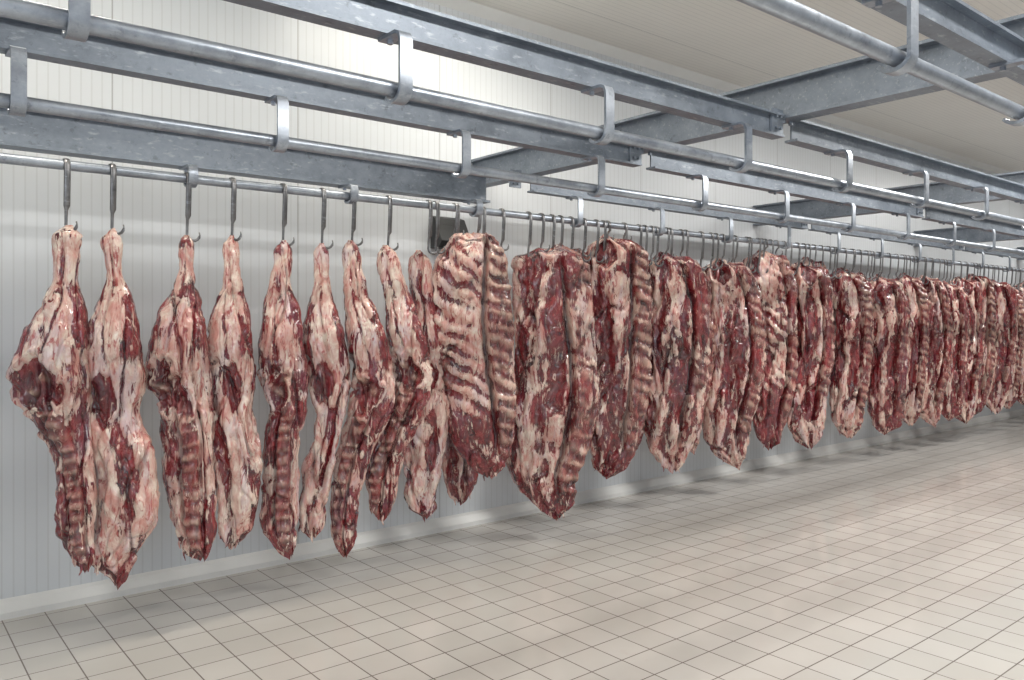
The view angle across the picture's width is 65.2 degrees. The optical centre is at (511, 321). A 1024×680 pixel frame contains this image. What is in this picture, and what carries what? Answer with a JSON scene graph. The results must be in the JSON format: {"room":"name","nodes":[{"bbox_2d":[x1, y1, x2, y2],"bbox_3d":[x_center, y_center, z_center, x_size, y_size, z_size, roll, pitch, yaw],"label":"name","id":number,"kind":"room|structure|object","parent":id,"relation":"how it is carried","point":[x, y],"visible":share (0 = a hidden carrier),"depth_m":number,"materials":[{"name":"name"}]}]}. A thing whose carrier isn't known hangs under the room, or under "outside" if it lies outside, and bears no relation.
{"room":"processing plant","nodes":[
{"label":"processing plant","id":0,"kind":"room"},
{"bbox_2d":[441,434,477,505],"bbox_3d":[-0.392,0.579,5.757,0.359,1.490,0.261,0,0,-15],"label":"beef","id":1,"kind":"object","parent":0,"point":[460,480],"visible":0.16,"depth_m":5.72,"materials":[{"name":"red food"}]},
{"bbox_2d":[0,415,1023,679],"bbox_3d":[6.071,1.650,6.003,23.000,0.100,8.600,0,0,-39],"label":"floor","id":2,"kind":"structure","parent":0,"point":[901,559],"depth_m":4.65,"materials":[{"name":"tile"}]},
{"bbox_2d":[0,0,1023,598],"bbox_3d":[3.316,-0.450,9.369,23.000,4.300,0.100,0,0,-39],"label":"wall","id":3,"kind":"structure","parent":0,"point":[33,559],"depth_m":5.39,"materials":[{"name":"white metal"}]},
{"bbox_2d":[430,216,468,248],"bbox_3d":[-0.464,-0.684,6.108,0.280,0.249,0.159,0,0,-39],"label":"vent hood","id":4,"kind":"object","parent":3,"relation":"attached to","point":[447,224],"visible":0.63,"depth_m":6.05,"materials":[{"name":"metal"}]},
{"bbox_2d":[0,409,1023,620],"bbox_3d":[3.363,1.550,9.311,23.000,0.100,0.050,0,0,-39],"label":"baseboard","id":5,"kind":"structure","parent":3,"relation":"attached to","point":[39,602],"depth_m":5.79,"materials":[{"name":"white plastic"}]},
{"bbox_2d":[424,0,1010,173],"bbox_3d":[3.370,-2.465,9.303,23.000,0.070,0.070,0,0,-39],"label":"trim","id":6,"kind":"structure","parent":3,"relation":"attached to","point":[465,6],"depth_m":7.51,"materials":[{"name":"white plastic"}]},
{"bbox_2d":[471,13,1023,187],"bbox_3d":[2.411,-1.153,3.007,0.110,0.235,8.580,0,0,-39],"label":"cross beam","id":7,"kind":"structure","parent":3,"relation":"attached to","point":[854,83],"depth_m":4.09,"materials":[{"name":"grey metal"}]},
{"bbox_2d":[753,170,1023,225],"bbox_3d":[5.390,-1.153,5.445,0.110,0.235,8.580,0,0,-39],"label":"cross beam","id":8,"kind":"structure","parent":3,"relation":"attached to","point":[938,191],"depth_m":7.48,"materials":[{"name":"grey metal"}]},
{"bbox_2d":[0,16,1023,256],"bbox_3d":[4.504,-0.909,7.918,22.980,0.381,0.156,0,0,-39],"label":"rail","id":9,"kind":"object","parent":8,"relation":"attached to","point":[20,41],"visible":0.96,"depth_m":3.73,"materials":[{"name":"metal"}]},
{"bbox_2d":[0,107,1023,271],"bbox_3d":[3.756,-0.909,8.832,22.980,0.381,0.219,0,0,-39],"label":"rail","id":10,"kind":"object","parent":8,"relation":"attached to","point":[35,132],"visible":0.88,"depth_m":4.74,"materials":[{"name":"metal"}]},
{"bbox_2d":[62,158,70,225],"bbox_3d":[-2.174,-0.625,3.886,0.034,0.324,0.095,0,0,-39],"label":"hooks","id":11,"kind":"object","parent":10,"relation":"hanging from","point":[67,183],"depth_m":3.88,"materials":[{"name":"metal"}]},
{"bbox_2d":[5,225,97,575],"bbox_3d":[-2.230,0.377,3.897,0.394,1.701,0.293,0,0,0],"label":"hindquarters","id":12,"kind":"object","parent":11,"relation":"hanging from","point":[48,373],"visible":1,"depth_m":3.84,"materials":[{"name":"red food"}]},
{"bbox_2d":[109,163,116,228],"bbox_3d":[-2.015,-0.626,4.016,0.032,0.324,0.095,0,0,-39],"label":"hooks","id":13,"kind":"object","parent":10,"relation":"hanging from","point":[113,171],"depth_m":4.01,"materials":[{"name":"metal"}]},
{"bbox_2d":[88,228,159,589],"bbox_3d":[-1.960,0.440,4.028,0.355,1.829,0.224,0,0,0],"label":"hindquarters","id":14,"kind":"object","parent":13,"relation":"hanging from","point":[127,505],"visible":0.92,"depth_m":3.96,"materials":[{"name":"food"}]},
{"bbox_2d":[184,172,191,234],"bbox_3d":[-1.735,-0.623,4.246,0.036,0.327,0.095,0,0,-39],"label":"hooks","id":15,"kind":"object","parent":10,"relation":"hanging from","point":[188,186],"depth_m":4.25,"materials":[{"name":"metal"}]},
{"bbox_2d":[144,235,216,561],"bbox_3d":[-1.758,0.408,4.255,0.364,1.746,0.275,0,0,3],"label":"hindquarters","id":16,"kind":"object","parent":15,"relation":"hanging from","point":[178,370],"visible":1,"depth_m":4.20,"materials":[{"name":"food"}]},
{"bbox_2d":[229,177,241,240],"bbox_3d":[-1.540,-0.616,4.405,0.066,0.343,0.095,0,0,-39],"label":"hooks","id":17,"kind":"object","parent":10,"relation":"hanging from","point":[234,184],"depth_m":4.40,"materials":[{"name":"metal"}]},
{"bbox_2d":[207,235,262,549],"bbox_3d":[-1.533,0.389,4.417,0.316,1.740,0.214,0,0,0],"label":"hindquarters","id":18,"kind":"object","parent":17,"relation":"hanging from","point":[236,446],"visible":0.96,"depth_m":4.36,"materials":[{"name":"pink food"}]},
{"bbox_2d":[281,183,287,239],"bbox_3d":[-1.323,-0.627,4.583,0.036,0.319,0.095,0,0,-39],"label":"hooks","id":19,"kind":"object","parent":10,"relation":"hanging from","point":[285,190],"depth_m":4.58,"materials":[{"name":"metal"}]},
{"bbox_2d":[256,240,309,559],"bbox_3d":[-1.317,0.450,4.587,0.296,1.844,0.250,0,0,0],"label":"hindquarters","id":20,"kind":"object","parent":19,"relation":"hanging from","point":[282,372],"visible":1,"depth_m":4.54,"materials":[{"name":"red food"}]},
{"bbox_2d":[319,188,326,242],"bbox_3d":[-1.140,-0.625,4.733,0.044,0.319,0.095,0,0,-39],"label":"hooks","id":21,"kind":"object","parent":10,"relation":"hanging from","point":[324,195],"depth_m":4.74,"materials":[{"name":"metal"}]},
{"bbox_2d":[298,243,351,542],"bbox_3d":[-1.117,0.421,4.761,0.319,1.781,0.209,0,0,0],"label":"hindquarters","id":22,"kind":"object","parent":21,"relation":"hanging from","point":[326,351],"visible":0.98,"depth_m":4.71,"materials":[{"name":"food"}]},
{"bbox_2d":[351,202,356,239],"bbox_3d":[-0.983,-0.609,4.861,0.034,0.226,0.095,0,0,-39],"label":"hooks","id":23,"kind":"object","parent":10,"relation":"hanging from","point":[354,204],"depth_m":4.86,"materials":[{"name":"metal"}]},
{"bbox_2d":[329,240,394,557],"bbox_3d":[-0.910,0.472,4.867,0.402,1.946,0.250,0,0,-4],"label":"hindquarters","id":24,"kind":"object","parent":23,"relation":"hanging from","point":[371,403],"visible":0.98,"depth_m":4.82,"materials":[{"name":"red food"}]},
{"bbox_2d":[386,195,392,246],"bbox_3d":[-0.793,-0.629,5.017,0.043,0.317,0.095,0,0,-39],"label":"hooks","id":25,"kind":"object","parent":10,"relation":"hanging from","point":[390,207],"depth_m":5.02,"materials":[{"name":"metal"}]},
{"bbox_2d":[365,245,432,524],"bbox_3d":[-0.711,0.394,5.033,0.440,1.760,0.239,0,0,0],"label":"hindquarters","id":26,"kind":"object","parent":25,"relation":"hanging from","point":[407,343],"visible":0.9,"depth_m":4.98,"materials":[{"name":"red food"}]},
{"bbox_2d":[426,200,444,254],"bbox_3d":[-0.527,-0.611,5.234,0.140,0.348,0.095,0,0,-39],"label":"hooks","id":27,"kind":"object","parent":10,"relation":"hanging from","point":[430,202],"depth_m":5.24,"materials":[{"name":"metal"}]},
{"bbox_2d":[403,250,447,521],"bbox_3d":[-0.580,0.429,5.307,0.312,1.814,0.196,0,0,0],"label":"hindquarters","id":28,"kind":"object","parent":27,"relation":"hanging from","point":[423,459],"visible":0.75,"depth_m":5.25,"materials":[{"name":"food"}]},
{"bbox_2d":[452,203,463,234],"bbox_3d":[-0.389,-0.685,5.347,0.089,0.203,0.095,0,0,-39],"label":"hooks","id":29,"kind":"object","parent":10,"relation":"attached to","point":[457,218],"depth_m":5.35,"materials":[{"name":"metal"}]},
{"bbox_2d":[477,206,486,232],"bbox_3d":[-0.234,-0.696,5.474,0.077,0.181,0.095,0,0,-39],"label":"hooks","id":30,"kind":"object","parent":10,"relation":"hanging from","point":[484,209],"depth_m":5.48,"materials":[{"name":"metal"}]},
{"bbox_2d":[432,232,516,480],"bbox_3d":[-0.289,0.231,5.378,0.642,1.673,0.334,0,0,0],"label":"beef","id":31,"kind":"object","parent":30,"relation":"hanging from","point":[473,316],"visible":0.91,"depth_m":5.26,"materials":[{"name":"food"}]},
{"bbox_2d":[499,208,508,250],"bbox_3d":[-0.086,-0.642,5.595,0.080,0.290,0.095,0,0,-39],"label":"hooks","id":32,"kind":"object","parent":10,"relation":"hanging from","point":[503,211],"depth_m":5.60,"materials":[{"name":"metal"}]},
{"bbox_2d":[527,211,531,256],"bbox_3d":[0.095,-0.627,5.743,0.038,0.322,0.095,0,0,-39],"label":"hooks","id":33,"kind":"object","parent":10,"relation":"hanging from","point":[530,214],"depth_m":5.76,"materials":[{"name":"metal"}]},
{"bbox_2d":[539,213,563,251],"bbox_3d":[0.259,-0.649,5.878,0.236,0.275,0.095,0,0,-39],"label":"hooks","id":34,"kind":"object","parent":10,"relation":"hanging from","point":[543,216],"depth_m":5.90,"materials":[{"name":"metal"}]},
{"bbox_2d":[506,245,599,520],"bbox_3d":[0.287,0.452,5.894,0.720,2.039,0.389,0,0,0],"label":"beef","id":35,"kind":"object","parent":34,"relation":"hanging from","point":[557,379],"visible":0.93,"depth_m":5.78,"materials":[{"name":"food"}]},
{"bbox_2d":[569,216,575,250],"bbox_3d":[0.422,-0.661,6.011,0.062,0.251,0.095,0,0,-39],"label":"hooks","id":36,"kind":"object","parent":10,"relation":"hanging from","point":[573,221],"depth_m":6.02,"materials":[{"name":"metal"}]},
{"bbox_2d":[554,242,590,272],"bbox_3d":[0.445,0.267,6.314,0.426,1.792,0.328,0,0,6],"label":"beef","id":37,"kind":"object","parent":36,"relation":"hanging from","point":[579,250],"visible":0.06,"depth_m":6.23,"materials":[{"name":"food"}]},
{"bbox_2d":[582,218,610,262],"bbox_3d":[0.620,-0.623,6.173,0.304,0.331,0.095,0,0,-39],"label":"hooks","id":38,"kind":"object","parent":10,"relation":"attached to","point":[606,233],"depth_m":6.19,"materials":[{"name":"metal"}]},
{"bbox_2d":[586,234,652,478],"bbox_3d":[0.835,0.275,6.332,0.560,1.950,0.371,0,0,0],"label":"beef","id":39,"kind":"object","parent":38,"relation":"hanging from","point":[620,284],"visible":0.77,"depth_m":6.22,"materials":[{"name":"red food"}]},
{"bbox_2d":[637,224,663,266],"bbox_3d":[1.102,-0.623,6.567,0.320,0.332,0.095,0,0,-39],"label":"hooks","id":40,"kind":"object","parent":10,"relation":"hanging from","point":[653,237],"depth_m":6.60,"materials":[{"name":"metal"}]},
{"bbox_2d":[636,279,652,449],"bbox_3d":[0.983,0.262,6.768,0.418,1.734,0.309,0,0,10],"label":"beef","id":41,"kind":"object","parent":40,"relation":"hanging from","point":[650,357],"visible":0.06,"depth_m":6.71,"materials":[{"name":"red food"}]},
{"bbox_2d":[665,227,673,255],"bbox_3d":[1.285,-0.672,6.717,0.103,0.230,0.095,0,0,-39],"label":"hooks","id":42,"kind":"object","parent":10,"relation":"hanging from","point":[672,233],"depth_m":6.75,"materials":[{"name":"metal"}]},
{"bbox_2d":[678,229,688,255],"bbox_3d":[1.427,-0.675,6.833,0.133,0.225,0.095,0,0,-39],"label":"hooks","id":43,"kind":"object","parent":10,"relation":"hanging from","point":[683,237],"depth_m":6.86,"materials":[{"name":"metal"}]},
{"bbox_2d":[643,251,711,473],"bbox_3d":[1.380,0.346,6.785,0.608,1.897,0.357,0,0,0],"label":"beef","id":44,"kind":"object","parent":43,"relation":"hanging from","point":[681,295],"visible":0.81,"depth_m":6.68,"materials":[{"name":"food"}]},
{"bbox_2d":[675,255,715,454],"bbox_3d":[1.594,0.303,7.234,0.480,1.813,0.348,0,0,6],"label":"beef","id":45,"kind":"object","parent":43,"relation":"hanging from","point":[712,319],"visible":0.16,"depth_m":7.12,"materials":[{"name":"red food"}]},
{"bbox_2d":[699,231,737,271],"bbox_3d":[1.809,-0.614,7.146,0.553,0.348,0.095,0,0,-39],"label":"hooks","id":46,"kind":"object","parent":10,"relation":"hanging from","point":[703,235],"depth_m":7.15,"materials":[{"name":"metal"}]},
{"bbox_2d":[702,258,766,469],"bbox_3d":[2.004,0.383,7.280,0.598,1.950,0.348,0,0,0],"label":"beef","id":47,"kind":"object","parent":46,"relation":"hanging from","point":[731,405],"visible":0.84,"depth_m":7.17,"materials":[{"name":"red food"}]},
{"bbox_2d":[746,237,841,278],"bbox_3d":[2.791,-0.622,7.950,1.707,0.333,0.095,0,0,-39],"label":"hooks","id":48,"kind":"object","parent":10,"relation":"hanging from","point":[764,248],"depth_m":7.92,"materials":[{"name":"metal"}]},
{"bbox_2d":[742,249,798,450],"bbox_3d":[2.490,0.273,7.721,0.510,1.942,0.284,0,0,0],"label":"beef","id":49,"kind":"object","parent":48,"relation":"hanging from","point":[778,287],"visible":0.72,"depth_m":7.62,"materials":[{"name":"red food"}]},
{"bbox_2d":[789,261,797,319],"bbox_3d":[2.665,0.203,8.116,0.448,1.813,0.364,0,0,6],"label":"beef","id":50,"kind":"object","parent":48,"relation":"hanging from","point":[792,265],"visible":0.02,"depth_m":8.02,"materials":[{"name":"red food"}]},
{"bbox_2d":[787,261,835,448],"bbox_3d":[3.016,0.344,8.132,0.528,1.927,0.328,0,0,0],"label":"beef","id":51,"kind":"object","parent":48,"relation":"hanging from","point":[816,336],"visible":0.82,"depth_m":8.05,"materials":[{"name":"food"}]},
{"bbox_2d":[796,257,831,378],"bbox_3d":[3.227,0.199,8.609,0.410,1.808,0.281,0,0,6],"label":"beef","id":52,"kind":"object","parent":48,"relation":"hanging from","point":[806,262],"visible":0.03,"depth_m":8.51,"materials":[{"name":"red food"}]},
{"bbox_2d":[843,248,956,284],"bbox_3d":[4.582,-0.621,9.416,2.839,0.334,0.095,0,0,-39],"label":"hooks","id":53,"kind":"object","parent":10,"relation":"hanging from","point":[854,251],"depth_m":9.34,"materials":[{"name":"metal"}]},
{"bbox_2d":[829,267,873,437],"bbox_3d":[3.629,0.339,8.649,0.524,1.864,0.310,0,0,4],"label":"beef","id":54,"kind":"object","parent":53,"relation":"hanging from","point":[853,322],"visible":0.9,"depth_m":8.57,"materials":[{"name":"food"}]},
{"bbox_2d":[845,269,874,387],"bbox_3d":[3.859,0.268,9.101,0.488,1.764,0.357,0,0,6],"label":"beef","id":55,"kind":"object","parent":53,"relation":"hanging from","point":[868,283],"visible":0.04,"depth_m":9.00,"materials":[{"name":"red food"}]},
{"bbox_2d":[867,274,910,434],"bbox_3d":[4.265,0.374,9.155,0.528,1.855,0.322,0,0,-3],"label":"beef","id":56,"kind":"object","parent":53,"relation":"hanging from","point":[887,392],"visible":0.83,"depth_m":9.06,"materials":[{"name":"red food"}]},
{"bbox_2d":[895,273,929,425],"bbox_3d":[4.732,0.329,9.536,0.430,1.843,0.310,0,0,15],"label":"beef","id":57,"kind":"object","parent":53,"relation":"hanging from","point":[917,295],"visible":0.66,"depth_m":9.44,"materials":[{"name":"red food"}]},
{"bbox_2d":[918,275,953,427],"bbox_3d":[5.167,0.365,9.859,0.485,1.902,0.348,0,0,11],"label":"beef","id":58,"kind":"object","parent":53,"relation":"hanging from","point":[941,326],"visible":0.59,"depth_m":9.74,"materials":[{"name":"red food"}]},
{"bbox_2d":[958,261,1023,288],"bbox_3d":[6.607,-0.636,11.073,2.272,0.301,0.095,0,0,-39],"label":"hooks","id":59,"kind":"object","parent":10,"relation":"hanging from","point":[1019,283],"depth_m":11.12,"materials":[{"name":"metal"}]},
{"bbox_2d":[941,280,969,420],"bbox_3d":[5.560,0.369,10.168,0.430,1.796,0.322,0,0,-6],"label":"beef","id":60,"kind":"object","parent":59,"relation":"hanging from","point":[953,404],"visible":0.6,"depth_m":10.07,"materials":[{"name":"red food"}]},
{"bbox_2d":[947,276,984,423],"bbox_3d":[5.954,0.374,10.508,0.474,1.956,0.328,0,0,2],"label":"beef","id":61,"kind":"object","parent":59,"relation":"hanging from","point":[972,289],"visible":0.56,"depth_m":10.42,"materials":[{"name":"red food"}]},
{"bbox_2d":[963,273,996,414],"bbox_3d":[6.331,0.313,10.882,0.452,1.964,0.364,0,0,6],"label":"beef","id":62,"kind":"object","parent":59,"relation":"hanging from","point":[989,312],"visible":0.44,"depth_m":10.77,"materials":[{"name":"red food"}]},
{"bbox_2d":[986,279,1018,414],"bbox_3d":[6.771,0.349,11.162,0.516,1.903,0.357,0,0,8],"label":"beef","id":63,"kind":"object","parent":59,"relation":"hanging from","point":[1006,300],"visible":0.59,"depth_m":11.04,"materials":[{"name":"red food"}]},
{"bbox_2d":[1003,287,1023,408],"bbox_3d":[7.130,0.352,11.532,0.447,1.826,0.310,0,0,15],"label":"beef","id":64,"kind":"object","parent":59,"relation":"hanging from","point":[1013,395],"visible":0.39,"depth_m":11.42,"materials":[{"name":"red food"}]},
{"bbox_2d":[1012,284,1023,404],"bbox_3d":[7.561,0.337,11.824,0.477,1.796,0.322,0,0,3],"label":"beef","id":65,"kind":"object","parent":59,"relation":"hanging from","point":[1020,398],"visible":0.14,"depth_m":11.75,"materials":[{"name":"red food"}]},
{"bbox_2d":[914,227,1023,246],"bbox_3d":[8.369,-1.153,7.884,0.110,0.235,8.580,0,0,-39],"label":"cross beam","id":66,"kind":"structure","parent":3,"relation":"attached to","point":[967,234],"depth_m":10.67,"materials":[{"name":"grey metal"}]},
{"bbox_2d":[468,0,1023,171],"bbox_3d":[6.071,-2.550,6.003,23.000,0.100,8.600,0,0,-39],"label":"ceiling","id":67,"kind":"structure","parent":0,"point":[735,42],"depth_m":7.23,"materials":[{"name":"white plastic"}]},
{"bbox_3d":[11.349,-1.152,10.322,0.110,0.235,8.580,0,0,-39],"label":"cross beam","id":68,"kind":"structure","parent":0,"visible":0},
{"bbox_2d":[0,0,1023,228],"bbox_3d":[5.118,-0.909,7.167,22.980,0.381,0.156,0,0,-39],"label":"rail","id":69,"kind":"object","parent":68,"relation":"attached to","point":[408,26],"visible":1,"depth_m":3.05,"materials":[{"name":"metal"}]},
{"bbox_2d":[737,0,1023,125],"bbox_3d":[5.872,-0.909,6.246,22.980,0.381,0.156,0,0,-39],"label":"rail","id":70,"kind":"object","parent":68,"relation":"attached to","point":[956,25],"visible":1,"depth_m":2.56,"materials":[{"name":"metal"}]}
]}

